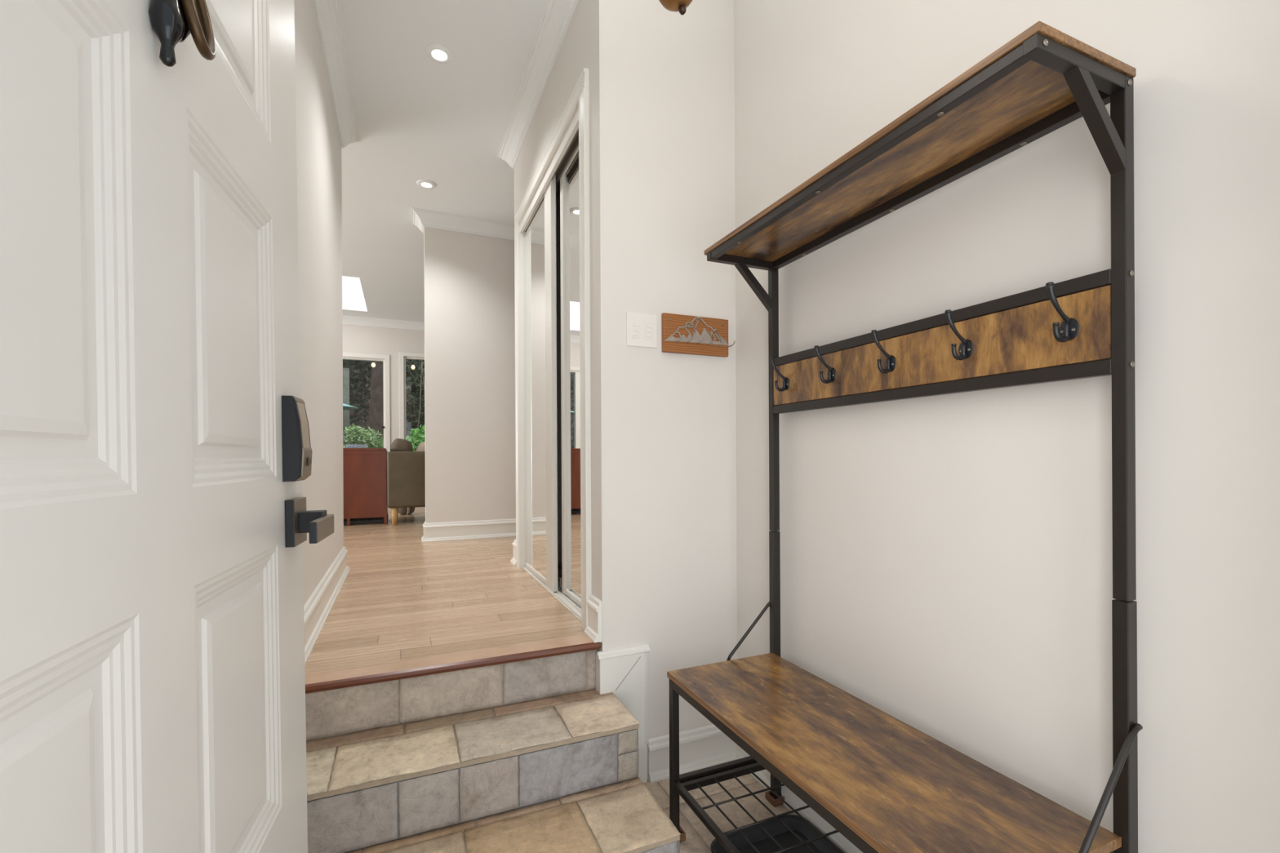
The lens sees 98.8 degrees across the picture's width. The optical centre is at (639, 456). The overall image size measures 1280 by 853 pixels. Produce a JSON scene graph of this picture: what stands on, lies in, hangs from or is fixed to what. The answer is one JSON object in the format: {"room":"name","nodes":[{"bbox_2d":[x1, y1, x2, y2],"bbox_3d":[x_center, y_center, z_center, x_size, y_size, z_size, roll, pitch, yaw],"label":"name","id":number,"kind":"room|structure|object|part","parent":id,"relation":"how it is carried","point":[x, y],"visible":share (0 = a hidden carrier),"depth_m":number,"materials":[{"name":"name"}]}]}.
{"room":"entryway","nodes":[
{"label":"entryway","id":0,"kind":"room"},
{"bbox_2d":[293,0,343,605],"bbox_3d":[-1.098,-0.304,1.579,0.120,3.200,3.470,0,0,-23],"label":"wall","id":1,"kind":"structure","parent":0,"point":[318,145],"depth_m":2.30,"materials":[{"name":"paint"}]},
{"bbox_2d":[303,546,350,666],"bbox_3d":[-3.297,0.606,1.596,4.211,0.146,1.750,0,0,-23],"label":"baseboard","id":2,"kind":"structure","parent":1,"relation":"attached to","point":[319,605],"depth_m":2.24,"materials":[{"name":"white paint"}]},
{"bbox_2d":[312,0,359,148],"bbox_3d":[-2.946,-1.845,0.832,4.271,0.100,3.560,0,0,-23],"label":"trim","id":3,"kind":"structure","parent":1,"relation":"attached to","point":[328,13],"depth_m":2.60,"materials":[{"name":"paint"}]},
{"bbox_2d":[342,315,424,445],"bbox_3d":[-4.037,-0.539,7.434,7.740,2.700,0.230,0,0,-23],"label":"wall","id":4,"kind":"structure","parent":0,"point":[356,339],"depth_m":7.65,"materials":[{"name":"paint"}]},
{"bbox_2d":[342,351,390,452],"bbox_3d":[-4.393,-0.350,7.295,1.945,2.115,0.111,0,0,-23],"label":"window","id":5,"kind":"structure","parent":4,"relation":"attached to","point":[384,358],"depth_m":7.62,"materials":[{"name":"white paint"}]},
{"bbox_2d":[399,351,424,439],"bbox_3d":[-2.912,-0.630,7.935,1.045,1.680,0.106,0,0,-23],"label":"window","id":6,"kind":"structure","parent":4,"relation":"attached to","point":[403,356],"depth_m":7.70,"materials":[{"name":"white paint"}]},
{"bbox_2d":[340,0,546,322],"bbox_3d":[-2.395,-2.048,3.621,7.740,0.300,8.540,0,0,-23],"label":"ceiling","id":7,"kind":"structure","parent":0,"point":[419,117],"depth_m":3.17,"materials":[{"name":"paint"}]},
{"bbox_2d":[342,275,367,310],"bbox_3d":[-3.631,-1.917,6.333,0.785,0.010,1.460,0,0,-23],"label":"window","id":8,"kind":"structure","parent":7,"relation":"attached to","point":[353,297],"depth_m":6.47,"materials":[{"name":"white glass"}]},
{"bbox_2d":[416,179,435,188],"bbox_3d":[-1.491,-1.898,3.826,0.128,0.013,0.128,0,0,-23],"label":"recessed light","id":9,"kind":"object","parent":7,"relation":"in","point":[426,184],"visible":1,"depth_m":3.82,"materials":[{"name":"paint"}]},
{"bbox_2d":[425,43,453,63],"bbox_3d":[-0.948,-1.901,2.591,0.128,0.013,0.128,0,0,-23],"label":"recessed light","id":10,"kind":"object","parent":7,"relation":"in","point":[437,52],"visible":1,"depth_m":2.58,"materials":[{"name":"paint"}]},
{"bbox_2d":[658,0,692,14],"bbox_3d":[0.070,-1.380,1.049,0.170,1.060,0.147,0,0,-23],"label":"pendant lantern","id":11,"kind":"object","parent":7,"relation":"hanging from","point":[680,6],"visible":1,"depth_m":1.05,"materials":[{"name":"gold metal"}]},
{"bbox_2d":[304,506,585,674],"bbox_3d":[-2.736,0.691,4.442,7.740,0.030,6.470,0,0,-23],"label":"floor","id":12,"kind":"structure","parent":0,"point":[402,597],"depth_m":2.50,"materials":[{"name":"brown wood"}]},
{"bbox_2d":[343,516,384,524],"bbox_3d":[-2.934,0.652,5.528,0.640,0.026,0.280,0,0,-23],"label":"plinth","id":13,"kind":"object","parent":12,"relation":"on","point":[366,520],"visible":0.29,"depth_m":5.50,"materials":[{"name":"black"}]},
{"bbox_2d":[342,448,387,526],"bbox_3d":[-2.930,0.299,5.495,0.724,0.755,0.445,0,0,-23],"label":"base cabinet","id":14,"kind":"object","parent":12,"relation":"on","point":[364,469],"visible":0.6,"depth_m":5.37,"materials":[{"name":"brown wood"}]},
{"bbox_3d":[-2.833,0.640,5.327,0.026,0.072,0.030,0,0,-23],"label":"leg","id":15,"kind":"part","parent":14,"relation":"part of","materials":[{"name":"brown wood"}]},
{"bbox_2d":[386,451,425,524],"bbox_3d":[-1.661,0.309,6.118,2.092,0.722,0.850,0,0,-23],"label":"sofa","id":16,"kind":"object","parent":12,"relation":"on","point":[406,470],"visible":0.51,"depth_m":5.38,"materials":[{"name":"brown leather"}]},
{"bbox_3d":[-2.411,0.588,5.384,0.060,0.172,0.060,0,0,-23],"label":"leg","id":17,"kind":"part","parent":16,"relation":"part of","materials":[{"name":"brown wood"}]},
{"bbox_2d":[390,438,413,451],"bbox_3d":[-2.457,-0.081,5.650,0.216,0.205,0.198,0,0,-23],"label":"cushion","id":18,"kind":"object","parent":16,"relation":"on","point":[398,444],"visible":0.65,"depth_m":5.57,"materials":[{"name":"beige fabric"}]},
{"bbox_2d":[416,441,425,451],"bbox_3d":[-2.200,0.030,5.759,0.306,0.371,0.169,0,0,-23],"label":"throw pillow","id":19,"kind":"object","parent":16,"relation":"on","point":[421,447],"visible":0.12,"depth_m":5.67,"materials":[{"name":"beige fabric"}]},
{"bbox_2d":[398,506,415,515],"bbox_3d":[-2.729,0.575,6.388,0.204,0.208,0.208,0,0,-23],"label":"pouf","id":20,"kind":"object","parent":12,"relation":"on","point":[406,511],"visible":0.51,"depth_m":6.31,"materials":[{"name":"fabric"}]},
{"bbox_2d":[423,226,515,523],"bbox_3d":[-0.411,-0.558,4.928,2.835,2.700,0.130,0,0,-23],"label":"wall","id":21,"kind":"structure","parent":0,"point":[470,460],"depth_m":4.44,"materials":[{"name":"paint"}]},
{"bbox_2d":[411,207,514,240],"bbox_3d":[-0.459,-1.858,4.910,2.925,0.100,0.310,0,0,-23],"label":"trim","id":22,"kind":"structure","parent":21,"relation":"attached to","point":[421,218],"depth_m":4.38,"materials":[{"name":"paint"}]},
{"bbox_2d":[421,518,515,542],"bbox_3d":[-0.419,0.591,4.922,2.865,0.146,0.190,0,0,-23],"label":"baseboard","id":23,"kind":"structure","parent":21,"relation":"attached to","point":[499,528],"depth_m":4.42,"materials":[{"name":"white paint"}]},
{"bbox_2d":[514,0,595,595],"bbox_3d":[0.601,-0.563,3.198,2.351,2.700,1.541,0,0,-23],"label":"wall","id":24,"kind":"structure","parent":0,"point":[575,54],"depth_m":2.48,"materials":[{"name":"paint"}]},
{"bbox_2d":[510,539,516,566],"bbox_3d":[0.305,0.588,3.858,2.381,0.146,0.151,0,0,-23],"label":"baseboard","id":25,"kind":"structure","parent":24,"relation":"attached to","point":[513,561],"depth_m":3.38,"materials":[{"name":"white paint"}]},
{"bbox_2d":[497,0,578,168],"bbox_3d":[0.551,-1.863,3.185,2.441,0.100,1.711,0,0,-23],"label":"trim","id":26,"kind":"structure","parent":24,"relation":"attached to","point":[556,17],"depth_m":2.65,"materials":[{"name":"paint"}]},
{"bbox_2d":[523,174,557,591],"bbox_3d":[-0.548,-0.355,2.961,0.026,2.024,0.668,0,0,-23],"label":"door","id":27,"kind":"structure","parent":24,"relation":"in","point":[540,287],"depth_m":2.88,"materials":[{"name":"white mirror"}]},
{"bbox_2d":[524,195,546,578],"bbox_3d":[-0.575,-0.354,3.016,0.004,1.970,0.540,0,0,-23],"label":"mirror","id":28,"kind":"object","parent":27,"relation":"attached to","point":[535,257],"depth_m":3.01,"materials":[{"name":"clear glass"}]},
{"bbox_2d":[559,577,561,587],"bbox_3d":[-0.387,0.612,2.663,0.004,0.045,0.027,0,0,-23],"label":"bracket","id":29,"kind":"object","parent":27,"relation":"attached to","point":[560,578],"visible":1,"depth_m":2.65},
{"bbox_2d":[523,128,578,231],"bbox_3d":[-0.413,-1.360,2.715,0.086,0.045,1.226,0,0,-23],"label":"trim","id":30,"kind":"structure","parent":24,"relation":"attached to","point":[571,148],"depth_m":2.52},
{"bbox_2d":[523,566,581,622],"bbox_3d":[-0.410,0.658,2.712,0.091,0.012,1.226,0,0,-23],"label":"trim","id":31,"kind":"structure","parent":24,"relation":"attached to","point":[566,601],"depth_m":2.53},
{"bbox_2d":[515,67,591,630],"bbox_3d":[-0.419,-0.396,2.710,0.131,2.120,1.375,0,0,-23],"label":"trim","id":32,"kind":"structure","parent":24,"relation":"attached to","point":[575,115],"depth_m":2.11,"materials":[{"name":"white paint"}]},
{"bbox_2d":[560,146,581,607],"bbox_3d":[-0.263,-0.357,2.401,0.026,2.024,0.534,0,0,-23],"label":"door","id":33,"kind":"structure","parent":24,"relation":"in","point":[569,180],"depth_m":2.51,"materials":[{"name":"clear mirror"}]},
{"bbox_2d":[591,0,737,780],"bbox_3d":[0.160,-0.311,2.124,0.686,3.200,0.080,0,0,-23],"label":"wall","id":34,"kind":"structure","parent":0,"point":[664,79],"depth_m":2.05,"materials":[{"name":"paint"}]},
{"bbox_2d":[583,594,601,643],"bbox_3d":[-0.173,0.590,2.002,0.030,0.146,0.116,0,0,-23],"label":"baseboard","id":35,"kind":"structure","parent":34,"relation":"attached to","point":[593,629],"depth_m":1.98,"materials":[{"name":"white paint"}]},
{"bbox_2d":[595,644,650,783],"bbox_3d":[-0.064,0.941,1.990,0.198,0.498,0.060,0,0,-23],"label":"trim","id":36,"kind":"structure","parent":34,"relation":"attached to","point":[612,666],"depth_m":1.98,"materials":[{"name":"white paint"}]},
{"bbox_2d":[615,656,640,690],"bbox_3d":[-0.042,0.781,1.973,0.099,0.107,0.002,0,0,-23],"label":"trim","id":37,"kind":"structure","parent":34,"relation":"attached to","point":[640,656],"depth_m":1.97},
{"bbox_2d":[626,311,657,347],"bbox_3d":[0.007,-0.464,2.010,0.120,0.123,0.011,0,0,-23],"label":"light switch","id":38,"kind":"object","parent":34,"relation":"attached to","point":[641,328],"visible":1,"depth_m":2.01,"materials":[{"name":"white plastic"}]},
{"bbox_2d":[661,312,735,357],"bbox_3d":[0.224,-0.461,2.075,0.289,0.144,0.061,0,0,-23],"label":"key rack","id":39,"kind":"object","parent":34,"relation":"attached to","point":[680,334],"visible":1,"depth_m":2.08,"materials":[{"name":"brown wood"}]},
{"bbox_2d":[643,773,793,852],"bbox_3d":[0.349,1.238,0.336,1.534,0.100,3.345,0,0,-23],"label":"floor","id":40,"kind":"structure","parent":0,"point":[699,839],"depth_m":1.85,"materials":[{"name":"tile"}]},
{"bbox_2d":[305,635,680,852],"bbox_3d":[-0.472,0.927,1.565,1.006,0.530,0.638,0,0,-23],"label":"stone steps","id":41,"kind":"structure","parent":40,"relation":"on","point":[513,748],"depth_m":1.61,"materials":[{"name":"tile"}]},
{"bbox_2d":[679,826,685,842],"bbox_3d":[0.108,1.177,1.708,0.052,0.023,0.052,0,0,-23],"label":"pad","id":42,"kind":"object","parent":40,"relation":"on","point":[682,836],"visible":0.27,"depth_m":1.69,"materials":[{"name":"brown rubber"}]},
{"bbox_2d":[765,791,784,806],"bbox_3d":[0.468,1.175,1.887,0.052,0.023,0.052,0,0,-23],"label":"pad","id":43,"kind":"object","parent":40,"relation":"on","point":[775,802],"visible":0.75,"depth_m":1.87,"materials":[{"name":"brown rubber"}]},
{"bbox_2d":[711,814,844,852],"bbox_3d":[0.516,1.168,1.327,0.350,0.036,0.830,0,0,-23],"label":"tray","id":44,"kind":"object","parent":40,"relation":"on","point":[755,835],"visible":0.85,"depth_m":1.68,"materials":[{"name":"black rubber"}]},
{"bbox_2d":[666,20,1142,852],"bbox_3d":[0.476,0.244,1.352,0.431,1.848,1.044,0,0,-23],"label":"hall tree","id":45,"kind":"object","parent":40,"relation":"on","point":[883,784],"visible":1,"depth_m":1.15,"materials":[{"name":"brown wood"}]},
{"bbox_3d":[0.107,0.932,1.708,0.024,0.474,0.023,0,0,-23],"label":"leg","id":46,"kind":"part","parent":45,"relation":"part of","materials":[{"name":"black metal"}]},
{"bbox_3d":[0.291,1.012,1.787,0.376,0.022,0.021,0,0,-23],"label":"rail","id":47,"kind":"part","parent":45,"relation":"part of","materials":[{"name":"black metal"}]},
{"bbox_3d":[0.469,1.015,1.345,0.396,0.026,0.930,0,0,-23],"label":"shoe rack frame","id":48,"kind":"part","parent":45,"relation":"part of","materials":[{"name":"black metal"}]},
{"bbox_3d":[0.335,-0.653,1.834,0.243,0.024,0.023,0,0,-23],"label":"shelf arm","id":49,"kind":"part","parent":45,"relation":"part of"},
{"bbox_3d":[0.378,0.590,1.865,0.195,0.191,0.010,0,0,-23],"label":"stay rod","id":50,"kind":"part","parent":45,"relation":"part of","materials":[{"name":"black metal"}]},
{"bbox_3d":[0.461,-0.205,1.887,0.027,0.921,0.023,0,0,-23],"label":"upright post","id":51,"kind":"part","parent":45,"relation":"part of","materials":[{"name":"black metal"}]},
{"bbox_3d":[0.466,0.713,1.887,0.029,0.910,0.024,0,0,-23],"label":"leg","id":52,"kind":"part","parent":45,"relation":"part of","materials":[{"name":"black metal"}]},
{"bbox_3d":[0.294,0.706,1.270,0.022,0.026,0.930,0,0,-23],"label":"bench rail","id":53,"kind":"part","parent":45,"relation":"part of","materials":[{"name":"black metal"}]},
{"bbox_3d":[0.433,-0.654,1.333,0.022,0.022,0.980,0,0,-23],"label":"shelf rail","id":54,"kind":"part","parent":45,"relation":"part of","materials":[{"name":"black metal"}]},
{"bbox_3d":[0.657,-0.654,1.430,0.023,0.024,0.974,0,0,-23],"label":"shelf rail","id":55,"kind":"part","parent":45,"relation":"part of","materials":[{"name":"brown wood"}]},
{"bbox_3d":[0.657,-0.160,1.429,0.022,0.027,0.974,0,0,-23],"label":"hook rail","id":56,"kind":"part","parent":45,"relation":"part of","materials":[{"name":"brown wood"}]},
{"bbox_3d":[0.656,-0.321,1.429,0.022,0.027,0.974,0,0,-23],"label":"hook rail","id":57,"kind":"part","parent":45,"relation":"part of","materials":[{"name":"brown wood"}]},
{"bbox_3d":[0.731,-0.655,0.919,0.243,0.024,0.023,0,0,-23],"label":"shelf arm","id":58,"kind":"part","parent":45,"relation":"part of"},
{"bbox_3d":[0.786,0.576,0.922,0.195,0.215,0.010,0,0,-23],"label":"stay rod","id":59,"kind":"part","parent":45,"relation":"part of","materials":[{"name":"black metal"}]},
{"bbox_3d":[0.857,-0.207,0.972,0.027,0.921,0.023,0,0,-23],"label":"upright post","id":60,"kind":"part","parent":45,"relation":"part of","materials":[{"name":"black metal"}]},
{"bbox_3d":[0.862,0.711,0.972,0.029,0.910,0.024,0,0,-23],"label":"leg","id":61,"kind":"part","parent":45,"relation":"part of","materials":[{"name":"black metal"}]},
{"bbox_2d":[733,0,1279,852],"bbox_3d":[0.802,-0.314,1.353,0.120,3.200,1.845,0,0,-23],"label":"wall","id":62,"kind":"structure","parent":0,"point":[946,560],"depth_m":1.14,"materials":[{"name":"paint"}]},
{"bbox_2d":[647,724,862,852],"bbox_3d":[0.544,1.114,1.320,0.393,0.146,1.695,0,0,-23],"label":"baseboard","id":63,"kind":"structure","parent":62,"relation":"attached to","point":[704,747],"depth_m":2.04,"materials":[{"name":"white paint"}]},
{"bbox_3d":[0.325,-0.312,0.223,1.654,3.200,0.150,0,0,-23],"label":"wall","id":64,"kind":"structure","parent":0,"visible":0},
{"bbox_2d":[0,0,333,852],"bbox_3d":[-0.413,0.080,0.482,0.100,2.135,0.915,-1,0,-19],"label":"door","id":65,"kind":"structure","parent":64,"relation":"in","point":[156,451],"depth_m":0.46,"materials":[{"name":"paint"}]},
{"bbox_3d":[-0.536,0.101,0.855,0.013,0.071,0.070,-1,0,-19],"label":"lever handle","id":66,"kind":"part","parent":65,"relation":"part of","materials":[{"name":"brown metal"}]},
{"bbox_3d":[-0.521,-0.026,0.846,0.016,0.126,0.055,-1,0,-19],"label":"plate","id":67,"kind":"part","parent":65,"relation":"part of","materials":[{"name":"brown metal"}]},
{"bbox_3d":[-0.485,0.110,0.837,0.011,0.031,0.116,-1,0,-19],"label":"lever","id":68,"kind":"part","parent":65,"relation":"part of","materials":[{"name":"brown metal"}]},
{"label":"outside","id":69,"kind":"structure","parent":0,"visible":0},
{"bbox_2d":[349,360,424,435],"bbox_3d":[-5.694,-1.681,13.137,18.000,5.287,11.550,0,0,-23],"label":"ground","id":70,"kind":"structure","parent":69,"point":[366,428],"depth_m":14.76,"materials":[{"name":"soil"}]},
{"bbox_2d":[342,368,353,430],"bbox_3d":[-6.796,-0.365,9.253,3.480,2.420,0.180,0,0,-23],"label":"fence","id":71,"kind":"object","parent":70,"relation":"on","point":[346,413],"visible":0.02,"depth_m":9.82,"materials":[{"name":"grey wood"}]},
{"bbox_3d":[-5.284,-0.373,9.863,0.100,2.420,0.100,0,0,-23],"label":"post","id":72,"kind":"part","parent":71,"relation":"part of","materials":[{"name":"grey wood"}]},
{"bbox_3d":[-6.808,-0.680,9.276,3.480,0.330,0.130,0,0,-23],"label":"rail","id":73,"kind":"part","parent":71,"relation":"part of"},
{"bbox_2d":[342,403,359,409],"bbox_3d":[-5.271,-0.058,9.106,1.100,1.790,1.100,0,0,-23],"label":"patio umbrella","id":74,"kind":"object","parent":70,"relation":"on","point":[345,406],"visible":0.07,"depth_m":9.19,"materials":[{"name":"teal fabric"}]},
{"bbox_2d":[342,359,372,429],"bbox_3d":[-6.743,-1.752,11.497,2.261,5.168,2.090,0,0,11],"label":"evergreen tree","id":75,"kind":"object","parent":70,"relation":"on","point":[355,380],"visible":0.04,"depth_m":11.61,"materials":[{"name":"green plant"}]},
{"bbox_2d":[342,423,383,448],"bbox_3d":[-4.516,0.151,8.652,1.250,1.372,1.079,0,0,-23],"label":"shrub","id":76,"kind":"object","parent":70,"relation":"on","point":[353,435],"visible":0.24,"depth_m":8.55,"materials":[{"name":"green plant"}]},
{"bbox_2d":[368,361,383,439],"bbox_3d":[-5.189,-1.957,10.834,0.520,5.656,0.520,0,0,-23],"label":"tree","id":77,"kind":"object","parent":70,"relation":"on","point":[375,422],"visible":0.14,"depth_m":10.69,"materials":[{"name":"brown plant"}]},
{"bbox_2d":[351,364,424,435],"bbox_3d":[-6.055,-2.450,13.747,6.276,4.547,1.513,0,0,-23],"label":"thicket","id":78,"kind":"object","parent":70,"relation":"on","point":[367,417],"visible":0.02,"depth_m":13.45,"materials":[{"name":"green plant"}]},
{"bbox_2d":[405,360,424,435],"bbox_3d":[-3.800,-0.790,9.954,1.049,3.202,0.248,0,0,-23],"label":"bare sapling","id":79,"kind":"object","parent":70,"relation":"on","point":[421,369],"visible":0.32,"depth_m":9.84,"materials":[{"name":"brown plant"}]},
{"bbox_2d":[405,359,425,440],"bbox_3d":[-4.001,-1.596,11.804,2.614,4.826,1.871,0,0,-23],"label":"evergreen tree","id":80,"kind":"object","parent":70,"relation":"on","point":[411,384],"visible":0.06,"depth_m":11.23,"materials":[{"name":"green plant"}]},
{"bbox_2d":[406,424,425,451],"bbox_3d":[-3.508,0.139,9.174,0.911,1.384,0.965,0,0,24],"label":"shrub","id":81,"kind":"object","parent":70,"relation":"on","point":[418,437],"visible":0.1,"depth_m":8.95,"materials":[{"name":"green plant"}]},
{"bbox_3d":[-3.968,0.800,7.919,6.000,0.100,0.610,0,0,-23],"label":"deck","id":82,"kind":"object","parent":70,"relation":"on","visible":0},
{"bbox_3d":[-4.097,0.386,8.087,1.500,0.730,0.140,0,0,-23],"label":"stand","id":83,"kind":"object","parent":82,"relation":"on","visible":0},
{"bbox_2d":[345,444,367,448],"bbox_3d":[-4.168,-0.084,8.055,0.300,0.210,0.202,0,0,-23],"label":"flower planter","id":84,"kind":"object","parent":83,"relation":"on","point":[360,446],"visible":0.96,"depth_m":8.02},
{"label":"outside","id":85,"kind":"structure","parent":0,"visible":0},
{"bbox_2d":[371,360,423,368],"bbox_3d":[-3.885,-1.463,8.456,4.401,0.201,0.056,0,0,-23],"label":"string lights","id":86,"kind":"object","parent":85,"point":[373,364],"visible":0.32,"depth_m":8.57,"materials":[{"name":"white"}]},
{"bbox_2d":[411,360,414,368],"bbox_3d":[-3.559,-1.440,8.597,0.056,0.153,0.056,0,0,-23],"label":"socket","id":87,"kind":"object","parent":86,"relation":"attached to","point":[412,366],"depth_m":8.58,"materials":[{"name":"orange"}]}
]}

